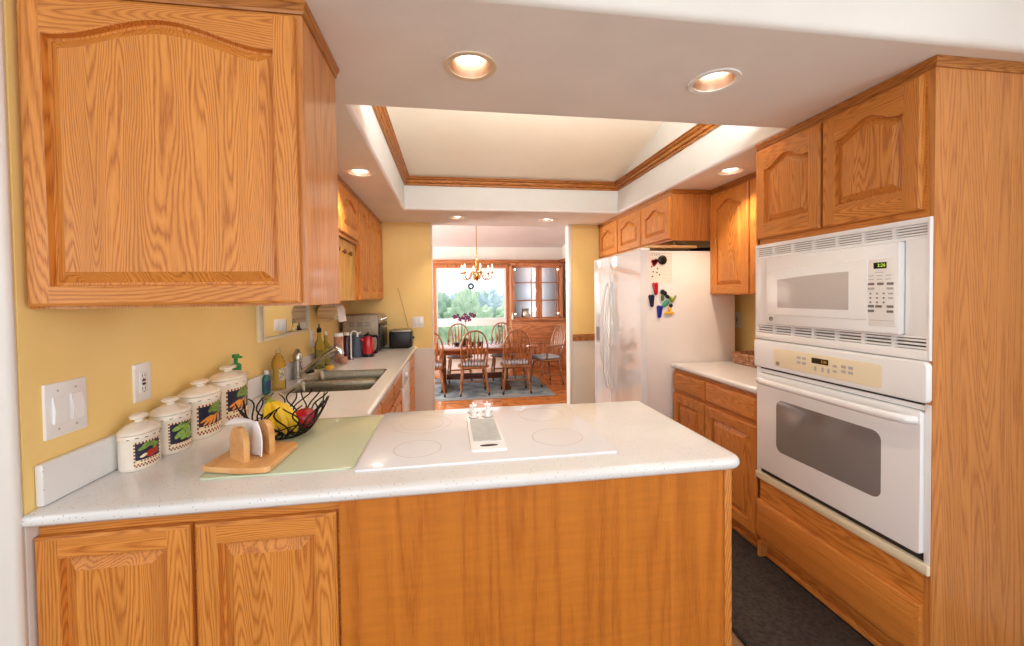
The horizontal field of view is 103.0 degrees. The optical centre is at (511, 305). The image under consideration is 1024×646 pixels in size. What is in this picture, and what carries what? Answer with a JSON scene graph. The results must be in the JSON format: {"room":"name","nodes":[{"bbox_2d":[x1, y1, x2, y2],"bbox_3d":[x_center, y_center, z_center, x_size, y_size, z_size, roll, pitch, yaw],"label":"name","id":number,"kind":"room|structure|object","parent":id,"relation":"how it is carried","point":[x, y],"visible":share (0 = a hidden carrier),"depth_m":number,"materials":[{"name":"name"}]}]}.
{"room":"kitchen","nodes":[
{"label":"kitchen","id":0,"kind":"room"},
{"bbox_2d":[2,0,349,645],"bbox_3d":[-1.502,0.282,2.619,0.160,2.200,3.346,-1,1,-9],"label":"wall","id":1,"kind":"structure","parent":0,"point":[181,345],"depth_m":1.18,"materials":[{"name":"yellow paint"}]},
{"bbox_2d":[0,0,27,645],"bbox_3d":[-1.251,0.315,0.954,0.160,2.200,0.026,-1,1,-9],"label":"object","id":2,"kind":"structure","parent":1,"relation":"attached to","point":[13,607],"depth_m":0.95,"materials":[{"name":"white paint"}]},
{"bbox_2d":[41,377,87,440],"bbox_3d":[-1.183,0.272,1.086,0.014,0.142,0.121,-1,1,-9],"label":"light switch","id":3,"kind":"object","parent":1,"relation":"attached to","point":[64,403],"visible":1,"depth_m":1.07,"materials":[{"name":"white plastic"}]},
{"bbox_2d":[132,362,151,402],"bbox_3d":[-1.226,0.254,1.354,0.010,0.125,0.075,-1,1,-9],"label":"wall outlet","id":4,"kind":"object","parent":1,"relation":"attached to","point":[141,372],"visible":1,"depth_m":1.34,"materials":[{"name":"white plastic"}]},
{"bbox_2d":[139,371,147,392],"bbox_3d":[-1.224,0.254,1.354,0.002,0.068,0.035,-1,1,-9],"label":"receptacle","id":5,"kind":"object","parent":4,"relation":"attached to","point":[143,375],"depth_m":1.35,"materials":[{"name":"white plastic"}]},
{"bbox_2d":[16,0,339,309],"bbox_3d":[-0.882,-0.396,1.182,0.656,0.796,0.335,-1,1,-9],"label":"upper cabinet","id":6,"kind":"object","parent":1,"relation":"attached to","point":[176,153],"visible":1,"depth_m":1.02,"materials":[{"name":"brown wood"}]},
{"bbox_2d":[35,345,333,506],"bbox_3d":[-1.402,0.414,2.585,0.020,0.106,3.203,-1,1,-9],"label":"backsplash","id":7,"kind":"structure","parent":1,"relation":"attached to","point":[55,478],"depth_m":1.11,"materials":[{"name":"stone"}]},
{"bbox_2d":[256,305,309,342],"bbox_3d":[-1.403,0.087,2.543,0.018,0.209,0.787,-1,1,-9],"label":"mirror","id":8,"kind":"object","parent":1,"relation":"attached to","point":[272,322],"visible":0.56,"depth_m":2.44,"materials":[{"name":"beige mirror"}]},
{"bbox_2d":[310,330,314,347],"bbox_3d":[-1.478,0.248,3.019,0.008,0.125,0.075,-1,1,-9],"label":"wall outlet","id":9,"kind":"object","parent":1,"relation":"attached to","point":[312,343],"visible":0.9,"depth_m":3.01,"materials":[{"name":"white plastic"}]},
{"bbox_2d":[337,174,358,300],"bbox_3d":[-1.254,-0.423,2.585,0.338,0.794,1.022,-1,1,-9],"label":"upper cabinet","id":10,"kind":"object","parent":1,"relation":"attached to","point":[348,224],"visible":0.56,"depth_m":2.83,"materials":[{"name":"brown wood"}]},
{"bbox_2d":[357,197,369,299],"bbox_3d":[-1.358,-0.437,3.276,0.338,0.794,0.372,-1,1,-9],"label":"upper cabinet","id":11,"kind":"object","parent":1,"relation":"attached to","point":[363,243],"visible":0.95,"depth_m":3.25,"materials":[{"name":"brown wood"}]},
{"bbox_2d":[317,301,340,321],"bbox_3d":[-1.416,0.042,3.222,0.144,0.158,0.310,-1,1,-9],"label":"paper towel holder","id":12,"kind":"object","parent":11,"relation":"attached to","point":[325,312],"visible":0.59,"depth_m":3.07,"materials":[{"name":"brown wood"}]},
{"bbox_2d":[333,304,346,321],"bbox_3d":[-1.408,0.056,3.208,0.146,0.147,0.240,-1,1,-9],"label":"paper towel roll","id":13,"kind":"object","parent":12,"relation":"hanging from","point":[341,316],"visible":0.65,"depth_m":3.20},
{"bbox_2d":[367,208,383,299],"bbox_3d":[-1.440,-0.448,3.818,0.338,0.794,0.720,-1,1,-9],"label":"upper cabinet","id":14,"kind":"object","parent":1,"relation":"attached to","point":[374,224],"visible":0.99,"depth_m":3.77,"materials":[{"name":"brown wood"}]},
{"bbox_2d":[350,222,433,410],"bbox_3d":[-1.255,0.242,4.287,0.825,2.200,0.120,-1,1,-9],"label":"wall","id":15,"kind":"structure","parent":0,"point":[406,246],"depth_m":4.25,"materials":[{"name":"yellow paint"}]},
{"bbox_2d":[412,316,423,327],"bbox_3d":[-0.982,0.174,4.261,0.114,0.115,0.010,-1,1,-9],"label":"light switch","id":16,"kind":"object","parent":15,"relation":"attached to","point":[418,321],"visible":1,"depth_m":4.26,"materials":[{"name":"white plastic"}]},
{"bbox_2d":[430,223,434,409],"bbox_3d":[-0.842,0.235,4.349,0.014,2.200,0.128,-1,1,-9],"label":"trim","id":17,"kind":"structure","parent":15,"relation":"attached to","point":[430,223],"depth_m":4.29,"materials":[{"name":"white paint"}]},
{"bbox_2d":[433,247,562,369],"bbox_3d":[-1.561,-0.560,7.972,5.500,3.650,0.150,-1,1,-9],"label":"wall","id":18,"kind":"structure","parent":0,"point":[439,253],"depth_m":8.08,"materials":[{"name":"white paint"}]},
{"bbox_2d":[433,264,509,361],"bbox_3d":[-0.806,0.151,8.039,1.510,1.905,0.170,-1,1,-9],"label":"window","id":19,"kind":"structure","parent":18,"relation":"in","point":[452,295],"depth_m":8.01,"materials":[{"name":"clear glass"}]},
{"bbox_2d":[433,258,565,263],"bbox_3d":[-1.267,-0.798,6.191,5.160,0.085,3.450,-1,1,-9],"label":"trim","id":20,"kind":"structure","parent":18,"relation":"attached to","point":[563,260],"depth_m":7.94,"materials":[{"name":"brown wood"}]},
{"bbox_2d":[432,225,564,247],"bbox_3d":[-1.299,-1.548,6.120,5.500,0.956,3.750,-1,1,-9],"label":"ceiling","id":21,"kind":"structure","parent":0,"point":[442,235],"depth_m":7.55,"materials":[{"name":"paint"}]},
{"bbox_2d":[460,226,494,281],"bbox_3d":[-0.560,-0.940,6.421,0.542,1.160,0.570,-1,1,-9],"label":"chandelier","id":22,"kind":"object","parent":21,"relation":"hanging from","point":[476,276],"visible":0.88,"depth_m":6.41,"materials":[{"name":"gold metal"}]},
{"bbox_2d":[457,225,565,226],"bbox_3d":[-1.033,-1.588,4.345,5.500,1.450,0.038,-1,1,-9],"label":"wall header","id":23,"kind":"structure","parent":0,"point":[457,225],"depth_m":4.47,"materials":[{"name":"white paint"}]},
{"bbox_2d":[571,225,598,403],"bbox_3d":[1.121,0.203,4.644,0.930,2.200,0.120,-1,1,-9],"label":"wall","id":24,"kind":"structure","parent":0,"point":[585,238],"depth_m":4.53,"materials":[{"name":"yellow paint"}]},
{"bbox_2d":[565,225,572,403],"bbox_3d":[0.642,0.211,4.571,0.042,2.200,0.130,-1,1,-9],"label":"trim","id":25,"kind":"structure","parent":24,"relation":"attached to","point":[568,229],"depth_m":4.52,"materials":[{"name":"white paint"}]},
{"bbox_2d":[573,334,594,340],"bbox_3d":[0.837,0.355,4.535,0.328,0.072,0.016,-1,1,-9],"label":"trim","id":26,"kind":"structure","parent":24,"relation":"attached to","point":[576,337],"depth_m":4.52,"materials":[{"name":"brown wood"}]},
{"bbox_2d":[435,368,756,645],"bbox_3d":[-0.954,1.409,2.459,6.000,0.060,11.290,-1,1,-9],"label":"floor","id":27,"kind":"structure","parent":0,"point":[555,385],"depth_m":5.60,"materials":[{"name":"brown wood"}]},
{"bbox_2d":[34,502,341,645],"bbox_3d":[-0.863,0.964,1.376,0.708,0.875,0.660,-1,1,-9],"label":"base cabinet","id":28,"kind":"object","parent":27,"relation":"on","point":[262,576],"visible":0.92,"depth_m":1.05,"materials":[{"name":"brown wood"}]},
{"bbox_2d":[372,372,402,414],"bbox_3d":[-1.056,0.944,2.421,0.636,0.874,1.460,-1,1,-9],"label":"base cabinet","id":29,"kind":"object","parent":27,"relation":"on","point":[392,401],"visible":0.16,"depth_m":2.69,"materials":[{"name":"brown wood"}]},
{"bbox_2d":[21,344,739,527],"bbox_3d":[-0.468,0.419,2.711,1.919,0.145,3.235,-1,1,-9],"label":"countertop","id":30,"kind":"structure","parent":29,"relation":"on","point":[85,484],"depth_m":1.18,"materials":[{"name":"stone"}]},
{"bbox_2d":[116,412,161,472],"bbox_3d":[-1.147,0.412,1.256,0.092,0.161,0.126,-1,1,-9],"label":"canister","id":31,"kind":"object","parent":30,"relation":"on","point":[138,441],"visible":1,"depth_m":1.22,"materials":[{"name":"beige ceramic"}]},
{"bbox_2d":[138,440,157,450],"bbox_3d":[-1.105,0.425,1.242,0.008,0.025,0.060,-1,1,9],"label":"picture","id":32,"kind":"object","parent":31,"relation":"on","point":[143,445],"depth_m":1.24,"materials":[{"name":"green paint"}]},
{"bbox_2d":[147,446,157,455],"bbox_3d":[-1.103,0.447,1.251,0.003,0.025,0.040,-1,1,1],"label":"picture","id":33,"kind":"object","parent":31,"relation":"on","point":[151,450],"depth_m":1.25,"materials":[{"name":"red"}]},
{"bbox_2d":[148,396,192,455],"bbox_3d":[-1.156,0.401,1.383,0.111,0.179,0.130,-1,1,-9],"label":"canister","id":34,"kind":"object","parent":30,"relation":"on","point":[175,418],"visible":0.95,"depth_m":1.35,"materials":[{"name":"beige ceramic"}]},
{"bbox_2d":[172,423,190,438],"bbox_3d":[-1.105,0.423,1.370,0.010,0.053,0.065,0,1,11],"label":"picture","id":35,"kind":"object","parent":34,"relation":"on","point":[179,430],"depth_m":1.36},
{"bbox_2d":[177,378,221,440],"bbox_3d":[-1.175,0.383,1.540,0.121,0.207,0.174,-1,1,-6],"label":"canister","id":36,"kind":"object","parent":30,"relation":"on","point":[204,399],"visible":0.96,"depth_m":1.50,"materials":[{"name":"beige ceramic"}]},
{"bbox_2d":[201,413,218,425],"bbox_3d":[-1.120,0.424,1.514,0.008,0.041,0.074,0,1,11],"label":"picture","id":37,"kind":"object","parent":36,"relation":"on","point":[207,419],"depth_m":1.51},
{"bbox_2d":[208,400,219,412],"bbox_3d":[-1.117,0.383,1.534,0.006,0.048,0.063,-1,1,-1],"label":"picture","id":38,"kind":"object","parent":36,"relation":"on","point":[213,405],"depth_m":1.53,"materials":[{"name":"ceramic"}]},
{"bbox_2d":[207,364,248,424],"bbox_3d":[-1.199,0.368,1.726,0.129,0.230,0.198,-1,1,-11],"label":"canister","id":39,"kind":"object","parent":30,"relation":"on","point":[233,383],"visible":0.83,"depth_m":1.68,"materials":[{"name":"beige ceramic"}]},
{"bbox_2d":[229,396,245,409],"bbox_3d":[-1.139,0.411,1.699,0.008,0.047,0.085,-1,1,9],"label":"picture","id":40,"kind":"object","parent":39,"relation":"on","point":[238,400],"depth_m":1.69},
{"bbox_2d":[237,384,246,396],"bbox_3d":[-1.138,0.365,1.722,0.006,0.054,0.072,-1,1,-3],"label":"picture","id":41,"kind":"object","parent":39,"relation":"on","point":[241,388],"depth_m":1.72,"materials":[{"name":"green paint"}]},
{"bbox_2d":[232,354,242,369],"bbox_3d":[-1.261,0.352,1.868,0.075,0.258,0.073,-1,1,-9],"label":"soap dispenser","id":42,"kind":"object","parent":30,"relation":"on","point":[235,357],"visible":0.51,"depth_m":1.86,"materials":[{"name":"green plastic"}]},
{"bbox_2d":[262,370,270,394],"bbox_3d":[-1.318,0.411,2.189,0.039,0.127,0.054,-1,1,-9],"label":"dish soap bottle","id":43,"kind":"object","parent":30,"relation":"on","point":[266,380],"visible":0.96,"depth_m":2.17,"materials":[{"name":"teal"}]},
{"bbox_2d":[271,347,285,390],"bbox_3d":[-1.305,0.353,2.279,0.075,0.239,0.059,-1,1,-9],"label":"dish soap bottle","id":44,"kind":"object","parent":30,"relation":"on","point":[278,364],"visible":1,"depth_m":2.26,"materials":[{"name":"orange"}]},
{"bbox_2d":[199,415,381,479],"bbox_3d":[-0.719,0.480,1.441,0.422,0.006,0.545,-1,1,-9],"label":"glass cutting board","id":45,"kind":"object","parent":30,"relation":"on","point":[331,444],"visible":0.75,"depth_m":1.37,"materials":[{"name":"green"}]},
{"bbox_2d":[202,419,297,473],"bbox_3d":[-0.807,0.422,1.265,0.211,0.119,0.232,-1,1,-9],"label":"napkin holder","id":46,"kind":"object","parent":45,"relation":"on","point":[238,460],"visible":0.94,"depth_m":1.21,"materials":[{"name":"brown wood"}]},
{"bbox_2d":[225,417,262,456],"bbox_3d":[-0.828,0.407,1.273,0.150,0.106,0.033,0,1,19],"label":"paper napkin","id":47,"kind":"object","parent":46,"relation":"in","point":[252,427],"visible":0.95,"depth_m":1.25,"materials":[{"name":"paper"}]},
{"bbox_2d":[235,388,328,439],"bbox_3d":[-0.832,0.405,1.500,0.300,0.140,0.299,-1,1,-9],"label":"fruit basket","id":48,"kind":"object","parent":45,"relation":"on","point":[302,429],"visible":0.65,"depth_m":1.47,"materials":[{"name":"black metal"}]},
{"bbox_2d":[262,395,297,436],"bbox_3d":[-0.832,0.395,1.461,0.131,0.139,0.082,-1,1,-9],"label":"banana bunch","id":49,"kind":"object","parent":48,"relation":"in","point":[271,404],"visible":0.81,"depth_m":1.45,"materials":[{"name":"yellow"}]},
{"bbox_2d":[295,406,314,427],"bbox_3d":[-0.766,0.411,1.509,0.080,0.078,0.080,-1,1,-9],"label":"apple","id":50,"kind":"object","parent":48,"relation":"in","point":[303,413],"visible":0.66,"depth_m":1.48,"materials":[{"name":"red food"}]},
{"bbox_2d":[292,346,343,379],"bbox_3d":[-1.235,0.363,2.598,0.315,0.204,0.068,-1,1,-9],"label":"kitchen faucet","id":51,"kind":"object","parent":30,"relation":"on","point":[297,356],"visible":1,"depth_m":2.57,"materials":[{"name":"silver metal"}]},
{"bbox_2d":[314,324,324,368],"bbox_3d":[-1.395,0.295,2.952,0.068,0.326,0.068,-1,1,-9],"label":"oil bottle","id":52,"kind":"object","parent":30,"relation":"on","point":[319,348],"visible":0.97,"depth_m":2.93,"materials":[{"name":"yellow"}]},
{"bbox_2d":[323,331,330,365],"bbox_3d":[-1.401,0.326,3.068,0.060,0.260,0.060,-1,1,-9],"label":"oil bottle","id":53,"kind":"object","parent":30,"relation":"on","point":[326,344],"visible":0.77,"depth_m":3.05,"materials":[{"name":"yellow"}]},
{"bbox_2d":[282,369,386,393],"bbox_3d":[-1.068,0.565,2.557,0.464,0.201,0.676,-1,1,-9],"label":"double sink","id":54,"kind":"object","parent":30,"relation":"in","point":[341,380],"visible":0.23,"depth_m":2.55,"materials":[{"name":"metal"}]},
{"bbox_2d":[334,332,343,362],"bbox_3d":[-1.376,0.335,3.239,0.072,0.235,0.072,-1,1,-9],"label":"spice jar","id":55,"kind":"object","parent":30,"relation":"on","point":[338,337],"visible":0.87,"depth_m":3.21,"materials":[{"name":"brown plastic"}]},
{"bbox_2d":[339,356,347,363],"bbox_3d":[-1.307,0.425,3.160,0.062,0.055,0.062,-1,1,-9],"label":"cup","id":56,"kind":"object","parent":30,"relation":"on","point":[342,359],"visible":1,"depth_m":3.14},
{"bbox_2d":[343,332,350,358],"bbox_3d":[-1.382,0.336,3.410,0.072,0.224,0.072,-1,1,-9],"label":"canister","id":57,"kind":"object","parent":30,"relation":"on","point":[346,338],"visible":0.68,"depth_m":3.38,"materials":[{"name":"black"}]},
{"bbox_2d":[349,330,360,359],"bbox_3d":[-1.293,0.327,3.352,0.104,0.242,0.044,-1,1,-9],"label":"filter faucet","id":58,"kind":"object","parent":30,"relation":"on","point":[351,358],"visible":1,"depth_m":3.35,"materials":[{"name":"silver metal"}]},
{"bbox_2d":[352,335,362,356],"bbox_3d":[-1.351,0.352,3.546,0.110,0.185,0.110,-1,1,-9],"label":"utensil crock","id":59,"kind":"object","parent":30,"relation":"on","point":[356,342],"visible":0.75,"depth_m":3.50,"materials":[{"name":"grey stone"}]},
{"bbox_2d":[342,313,389,350],"bbox_3d":[-1.399,0.261,3.956,0.370,0.352,0.401,-1,1,-9],"label":"toaster oven","id":60,"kind":"object","parent":30,"relation":"on","point":[373,323],"visible":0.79,"depth_m":3.77,"materials":[{"name":"metal"}]},
{"bbox_2d":[349,322,368,326],"bbox_3d":[-1.401,0.174,3.752,0.186,0.043,0.002,-1,1,-9],"label":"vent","id":61,"kind":"object","parent":60,"relation":"attached to","point":[351,324],"depth_m":3.75,"materials":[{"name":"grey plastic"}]},
{"bbox_2d":[360,332,379,356],"bbox_3d":[-1.227,0.338,3.544,0.170,0.211,0.104,-1,1,-9],"label":"electric kettle","id":62,"kind":"object","parent":30,"relation":"on","point":[368,343],"visible":1,"depth_m":3.51,"materials":[{"name":"red plastic"}]},
{"bbox_2d":[389,328,413,348],"bbox_3d":[-1.113,0.335,4.133,0.240,0.188,0.160,-1,1,-9],"label":"toaster","id":63,"kind":"object","parent":30,"relation":"on","point":[398,338],"visible":1,"depth_m":4.06,"materials":[{"name":"black plastic"}]},
{"bbox_2d":[354,401,617,471],"bbox_3d":[-0.105,0.449,1.536,0.809,0.048,0.594,-1,1,-9],"label":"cooktop","id":64,"kind":"object","parent":30,"relation":"in","point":[472,435],"visible":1,"depth_m":1.43,"materials":[{"name":"white glass"}]},
{"bbox_2d":[470,418,501,441],"bbox_3d":[-0.102,0.458,1.508,0.096,0.003,0.251,-1,1,-9],"label":"vent grille","id":65,"kind":"object","parent":64,"relation":"attached to","point":[481,429],"depth_m":1.49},
{"bbox_2d":[400,360,409,411],"bbox_3d":[-1.184,0.879,3.410,0.644,0.782,0.528,-1,1,-9],"label":"dishwasher","id":66,"kind":"object","parent":27,"relation":"on","point":[405,388],"visible":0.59,"depth_m":3.40,"materials":[{"name":"white plastic"}]},
{"bbox_2d":[409,353,414,410],"bbox_3d":[-1.287,0.913,3.950,0.636,0.874,0.558,-1,1,-9],"label":"base cabinet","id":67,"kind":"object","parent":27,"relation":"on","point":[412,369],"visible":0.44,"depth_m":3.99,"materials":[{"name":"brown wood"}]},
{"bbox_2d":[435,375,554,400],"bbox_3d":[-1.001,1.291,6.338,3.062,0.005,1.520,-1,1,-9],"label":"area rug","id":68,"kind":"object","parent":27,"relation":"on","point":[471,390],"visible":0.5,"depth_m":6.17,"materials":[{"name":"carpet"}]},
{"bbox_2d":[434,332,445,397],"bbox_3d":[-1.182,0.828,5.848,0.450,0.952,0.527,-1,1,-11],"label":"dining chair","id":69,"kind":"object","parent":68,"relation":"on","point":[441,356],"visible":0.43,"depth_m":5.72,"materials":[{"name":"brown wood"}]},
{"bbox_2d":[446,323,472,382],"bbox_3d":[-0.903,0.799,6.989,0.450,0.952,0.527,-1,1,-11],"label":"dining chair","id":70,"kind":"object","parent":68,"relation":"on","point":[449,370],"visible":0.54,"depth_m":7.14,"materials":[{"name":"brown wood"}]},
{"bbox_2d":[458,330,489,396],"bbox_3d":[-0.560,0.818,5.942,0.450,0.952,0.527,-1,1,-10],"label":"dining chair","id":71,"kind":"object","parent":68,"relation":"on","point":[484,371],"visible":0.95,"depth_m":5.77,"materials":[{"name":"brown wood"}]},
{"bbox_2d":[460,360,485,366],"bbox_3d":[-0.568,0.849,5.990,0.370,0.040,0.360,-1,1,-10],"label":"seat cushion","id":72,"kind":"object","parent":71,"relation":"on","point":[466,361],"visible":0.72,"depth_m":5.85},
{"bbox_2d":[434,341,538,392],"bbox_3d":[-0.744,0.954,6.401,2.319,0.659,0.940,-1,1,-9],"label":"dining table","id":73,"kind":"object","parent":68,"relation":"on","point":[495,347],"visible":0.48,"depth_m":6.27,"materials":[{"name":"brown wood"}]},
{"bbox_2d":[452,312,475,344],"bbox_3d":[-0.747,0.365,6.388,0.382,0.518,0.175,-1,1,-9],"label":"orchid","id":74,"kind":"object","parent":73,"relation":"on","point":[454,316],"visible":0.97,"depth_m":6.36,"materials":[{"name":"purple"}]},
{"bbox_2d":[490,322,516,380],"bbox_3d":[-0.157,0.787,7.101,0.450,0.952,0.527,-1,1,-6],"label":"dining chair","id":75,"kind":"object","parent":68,"relation":"on","point":[494,357],"visible":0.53,"depth_m":7.27,"materials":[{"name":"brown wood"}]},
{"bbox_2d":[500,329,531,394],"bbox_3d":[0.052,0.808,6.024,0.450,0.952,0.527,-1,1,-7],"label":"dining chair","id":76,"kind":"object","parent":68,"relation":"on","point":[504,369],"visible":0.91,"depth_m":5.86,"materials":[{"name":"brown wood"}]},
{"bbox_2d":[502,359,527,364],"bbox_3d":[0.047,0.839,6.072,0.370,0.040,0.360,-1,1,-7],"label":"seat cushion","id":77,"kind":"object","parent":76,"relation":"on","point":[509,360],"visible":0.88,"depth_m":5.96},
{"bbox_2d":[530,324,565,386],"bbox_3d":[0.586,0.788,6.592,0.527,0.952,0.546,-1,1,-26],"label":"armchair","id":78,"kind":"object","parent":68,"relation":"on","point":[549,348],"visible":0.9,"depth_m":6.55,"materials":[{"name":"brown wood"}]},
{"bbox_2d":[532,353,559,359],"bbox_3d":[0.543,0.822,6.572,0.360,0.040,0.370,-1,1,-26],"label":"seat cushion","id":79,"kind":"object","parent":78,"relation":"on","point":[538,356],"visible":0.94,"depth_m":6.46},
{"bbox_2d":[339,469,731,645],"bbox_3d":[0.065,0.949,1.521,1.166,0.875,0.662,-1,1,-9],"label":"peninsula panel","id":80,"kind":"object","parent":27,"relation":"on","point":[646,560],"visible":0.63,"depth_m":1.19,"materials":[{"name":"brown wood"}]},
{"bbox_2d":[509,263,566,370],"bbox_3d":[0.509,0.217,7.910,1.120,2.045,0.340,-1,1,-9],"label":"china hutch","id":81,"kind":"object","parent":27,"relation":"on","point":[537,287],"visible":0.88,"depth_m":7.78,"materials":[{"name":"brown wood"}]},
{"bbox_2d":[594,248,734,419],"bbox_3d":[1.218,0.435,3.502,0.854,1.745,0.960,-1,1,-9],"label":"refrigerator","id":82,"kind":"object","parent":27,"relation":"on","point":[636,349],"visible":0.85,"depth_m":3.06,"materials":[{"name":"white"}]},
{"bbox_2d":[648,294,653,306],"bbox_3d":[1.026,-0.033,2.997,0.044,0.094,0.016,-1,1,-9],"label":"magnet","id":83,"kind":"object","parent":82,"relation":"attached to","point":[651,297],"visible":1,"depth_m":2.99,"materials":[{"name":"blue"}]},
{"bbox_2d":[652,282,657,294],"bbox_3d":[1.054,-0.122,2.999,0.044,0.094,0.016,-1,1,-9],"label":"magnet","id":84,"kind":"object","parent":82,"relation":"attached to","point":[654,285],"visible":1,"depth_m":2.99,"materials":[{"name":"red plastic"}]},
{"bbox_2d":[657,305,662,317],"bbox_3d":[1.092,0.046,3.009,0.044,0.094,0.016,-1,1,-9],"label":"magnet","id":85,"kind":"object","parent":82,"relation":"attached to","point":[659,308],"visible":1,"depth_m":3.00,"materials":[{"name":"blue"}]},
{"bbox_2d":[650,252,671,282],"bbox_3d":[1.101,-0.280,3.011,0.178,0.226,0.002,-1,1,-9],"label":"notice sheet","id":86,"kind":"object","parent":82,"relation":"attached to","point":[659,273],"visible":1,"depth_m":3.01,"materials":[{"name":"beige paper"}]},
{"bbox_2d":[658,255,666,264],"bbox_3d":[1.110,-0.335,3.004,0.068,0.068,0.012,-1,1,-9],"label":"magnet","id":87,"kind":"object","parent":82,"relation":"attached to","point":[662,259],"visible":1,"depth_m":3.00,"materials":[{"name":"black plastic"}]},
{"bbox_2d":[633,245,696,250],"bbox_3d":[1.185,-0.442,3.180,0.402,0.018,0.288,-1,1,-9],"label":"cutting board","id":88,"kind":"object","parent":82,"relation":"on","point":[652,247],"visible":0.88,"depth_m":3.06,"materials":[{"name":"brown wood"}]},
{"bbox_2d":[673,242,709,250],"bbox_3d":[1.481,-0.449,3.212,0.306,0.068,0.558,0,1,31],"label":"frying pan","id":89,"kind":"object","parent":82,"relation":"on","point":[674,243],"visible":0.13,"depth_m":3.19,"materials":[{"name":"black metal"}]},
{"bbox_2d":[674,369,756,546],"bbox_3d":[1.574,0.904,2.658,0.643,0.874,0.848,-1,1,-9],"label":"base cabinet","id":90,"kind":"object","parent":27,"relation":"on","point":[725,415],"visible":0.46,"depth_m":2.39,"materials":[{"name":"brown wood"}]},
{"bbox_2d":[671,361,756,393],"bbox_3d":[1.563,0.447,2.648,0.653,0.039,0.848,-1,1,-9],"label":"countertop","id":91,"kind":"structure","parent":90,"relation":"on","point":[736,375],"depth_m":2.65,"materials":[{"name":"stone"}]},
{"bbox_2d":[730,351,756,367],"bbox_3d":[1.720,0.380,2.876,0.212,0.081,0.287,-1,1,-9],"label":"bread basket","id":92,"kind":"object","parent":91,"relation":"on","point":[746,358],"visible":0.46,"depth_m":2.89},
{"bbox_2d":[732,529,874,645],"bbox_3d":[1.081,1.349,2.365,0.504,0.011,2.922,-1,1,-9],"label":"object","id":93,"kind":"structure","parent":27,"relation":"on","point":[770,607],"depth_m":1.80,"materials":[{"name":"black"}]},
{"bbox_2d":[755,54,1023,645],"bbox_3d":[1.678,0.259,1.820,0.666,2.200,0.816,-1,1,-9],"label":"tall cabinet","id":94,"kind":"object","parent":27,"relation":"on","point":[942,137],"visible":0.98,"depth_m":1.43,"materials":[{"name":"brown wood"}]},
{"bbox_2d":[754,339,931,576],"bbox_3d":[1.583,0.552,1.820,0.586,0.740,0.800,-1,1,-9],"label":"wall oven","id":95,"kind":"object","parent":94,"relation":"in","point":[844,434],"visible":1,"depth_m":1.64,"materials":[{"name":"white metal"}]},
{"bbox_2d":[756,216,933,360],"bbox_3d":[1.587,-0.067,1.809,0.521,0.491,0.802,-1,1,-9],"label":"microwave","id":96,"kind":"object","parent":94,"relation":"in","point":[866,289],"visible":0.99,"depth_m":1.62,"materials":[{"name":"white plastic"}]},
{"bbox_2d":[562,245,756,350],"bbox_3d":[1.614,-0.533,4.885,0.140,3.650,7.200,-1,1,-9],"label":"wall","id":97,"kind":"structure","parent":0,"point":[745,336],"depth_m":3.18,"materials":[{"name":"yellow paint"}]},
{"bbox_2d":[598,189,710,258],"bbox_3d":[1.376,-0.693,3.827,0.635,0.378,1.532,-1,1,-9],"label":"upper cabinet","id":98,"kind":"object","parent":97,"relation":"attached to","point":[674,215],"visible":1,"depth_m":3.19,"materials":[{"name":"brown wood"}]},
{"bbox_2d":[710,171,756,294],"bbox_3d":[1.712,-0.466,2.670,0.321,0.790,0.884,-1,1,-9],"label":"upper cabinet","id":99,"kind":"object","parent":97,"relation":"attached to","point":[733,242],"visible":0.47,"depth_m":2.82,"materials":[{"name":"brown wood"}]},
{"bbox_2d":[735,312,740,327],"bbox_3d":[1.795,0.115,3.246,0.010,0.125,0.075,-1,1,-9],"label":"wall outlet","id":100,"kind":"object","parent":97,"relation":"attached to","point":[737,314],"visible":0.9,"depth_m":3.23,"materials":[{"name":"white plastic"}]},
{"bbox_2d":[306,0,1023,225],"bbox_3d":[0.174,-1.245,2.816,3.580,0.800,3.375,-1,1,-9],"label":"ceiling","id":101,"kind":"structure","parent":0,"point":[387,53],"depth_m":1.60,"materials":[{"name":"paint"}]},
{"bbox_2d":[344,168,374,176],"bbox_3d":[-0.943,-0.867,2.526,0.180,0.094,0.180,-1,1,-9],"label":"recessed light","id":102,"kind":"object","parent":101,"relation":"in","point":[358,172],"visible":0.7,"depth_m":2.56,"materials":[{"name":"white"}]},
{"bbox_2d":[448,216,466,219],"bbox_3d":[-0.536,-0.904,3.998,0.180,0.094,0.180,-1,1,-9],"label":"recessed light","id":103,"kind":"object","parent":101,"relation":"in","point":[449,217],"visible":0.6,"depth_m":4.04,"materials":[{"name":"white"}]},
{"bbox_2d":[444,51,496,80],"bbox_3d":[-0.141,-0.852,1.380,0.180,0.094,0.180,-1,1,-9],"label":"recessed light","id":104,"kind":"object","parent":101,"relation":"in","point":[461,65],"visible":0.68,"depth_m":1.42,"materials":[{"name":"beige"}]},
{"bbox_2d":[372,106,720,190],"bbox_3d":[0.178,-1.096,2.771,1.990,0.073,2.000,-1,1,-9],"label":"trim","id":105,"kind":"structure","parent":101,"relation":"attached to","point":[698,131],"depth_m":3.59,"materials":[{"name":"brown wood"}]},
{"bbox_2d":[688,68,741,94],"bbox_3d":[0.743,-0.866,1.498,0.180,0.094,0.180,-1,1,-9],"label":"recessed light","id":106,"kind":"object","parent":101,"relation":"in","point":[716,80],"visible":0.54,"depth_m":1.54,"materials":[{"name":"white"}]},
{"bbox_2d":[715,167,745,175],"bbox_3d":[1.390,-0.898,2.597,0.180,0.094,0.180,-1,1,-9],"label":"recessed light","id":107,"kind":"object","parent":101,"relation":"in","point":[731,170],"visible":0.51,"depth_m":2.63,"materials":[{"name":"white"}]},
{"bbox_2d":[465,0,1023,52],"bbox_3d":[-0.768,-1.067,0.960,6.000,0.550,0.021,-1,1,-9],"label":"ceiling","id":108,"kind":"structure","parent":0,"point":[996,25],"depth_m":1.23,"materials":[{"name":"white paint"}]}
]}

